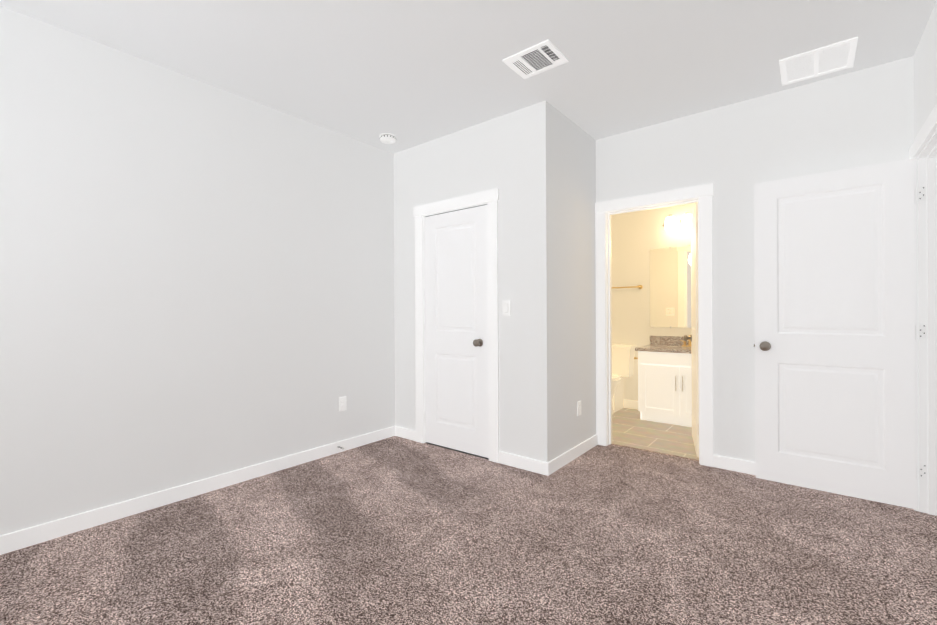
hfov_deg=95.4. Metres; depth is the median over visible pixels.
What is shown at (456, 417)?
closet door
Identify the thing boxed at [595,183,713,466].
door frame
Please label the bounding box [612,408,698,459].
floor
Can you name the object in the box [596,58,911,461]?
wall
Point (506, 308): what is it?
light switch
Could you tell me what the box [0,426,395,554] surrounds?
baseboard
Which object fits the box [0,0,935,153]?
ceiling
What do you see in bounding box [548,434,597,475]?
baseboard
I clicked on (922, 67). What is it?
wall
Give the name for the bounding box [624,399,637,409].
baseboard
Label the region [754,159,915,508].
entry door
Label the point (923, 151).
door frame
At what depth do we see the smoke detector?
3.65 m
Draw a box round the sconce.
[663,212,691,230]
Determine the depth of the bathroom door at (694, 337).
3.56 m
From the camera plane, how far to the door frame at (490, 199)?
3.44 m
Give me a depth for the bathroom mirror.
4.88 m
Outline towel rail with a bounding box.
[612,285,642,288]
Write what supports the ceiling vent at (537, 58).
in the ceiling
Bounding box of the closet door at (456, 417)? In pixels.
[423,205,488,457]
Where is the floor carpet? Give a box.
[0,436,936,624]
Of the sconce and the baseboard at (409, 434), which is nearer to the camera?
the baseboard at (409, 434)
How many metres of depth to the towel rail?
5.09 m
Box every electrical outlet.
[339,396,345,410]
[577,401,580,415]
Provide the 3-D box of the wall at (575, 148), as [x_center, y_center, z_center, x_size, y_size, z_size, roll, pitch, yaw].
[0.842,-0.180,3.522,0.120,2.703,0.780,0,0,39]
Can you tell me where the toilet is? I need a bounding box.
[612,344,636,414]
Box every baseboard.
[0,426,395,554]
[396,426,415,440]
[499,451,547,475]
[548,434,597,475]
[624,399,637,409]
[713,455,755,474]
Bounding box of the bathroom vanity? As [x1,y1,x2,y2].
[635,335,691,426]
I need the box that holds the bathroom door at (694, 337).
[683,203,698,456]
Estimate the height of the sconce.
0.168 m
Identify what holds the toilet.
on the floor
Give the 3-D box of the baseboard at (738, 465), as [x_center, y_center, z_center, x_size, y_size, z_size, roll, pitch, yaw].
[2.266,1.118,2.890,1.064,0.092,0.014,0,0,39]
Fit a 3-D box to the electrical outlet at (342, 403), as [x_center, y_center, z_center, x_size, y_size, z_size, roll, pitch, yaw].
[-1.070,0.778,3.634,0.008,0.116,0.070,0,0,39]
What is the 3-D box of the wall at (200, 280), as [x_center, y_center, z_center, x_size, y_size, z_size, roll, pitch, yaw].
[-1.076,-0.171,3.736,0.120,2.703,6.280,0,0,39]
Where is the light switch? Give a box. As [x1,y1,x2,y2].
[502,301,509,315]
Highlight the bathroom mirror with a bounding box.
[650,246,690,327]
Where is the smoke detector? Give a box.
[379,133,395,143]
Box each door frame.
[414,189,498,462]
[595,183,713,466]
[909,104,936,515]
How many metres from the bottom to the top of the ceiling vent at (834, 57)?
0.008 m
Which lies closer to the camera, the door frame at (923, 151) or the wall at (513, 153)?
the door frame at (923, 151)
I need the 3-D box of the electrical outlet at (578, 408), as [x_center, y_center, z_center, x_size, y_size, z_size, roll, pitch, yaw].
[0.910,0.786,3.497,0.008,0.116,0.070,0,0,39]
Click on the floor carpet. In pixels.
(394, 530)
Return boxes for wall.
[0,5,395,535]
[392,100,559,462]
[556,109,595,454]
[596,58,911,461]
[908,0,936,142]
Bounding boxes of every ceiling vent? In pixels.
[502,39,568,78]
[779,37,857,85]
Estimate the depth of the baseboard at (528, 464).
3.18 m
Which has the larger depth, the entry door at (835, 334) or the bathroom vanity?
the bathroom vanity

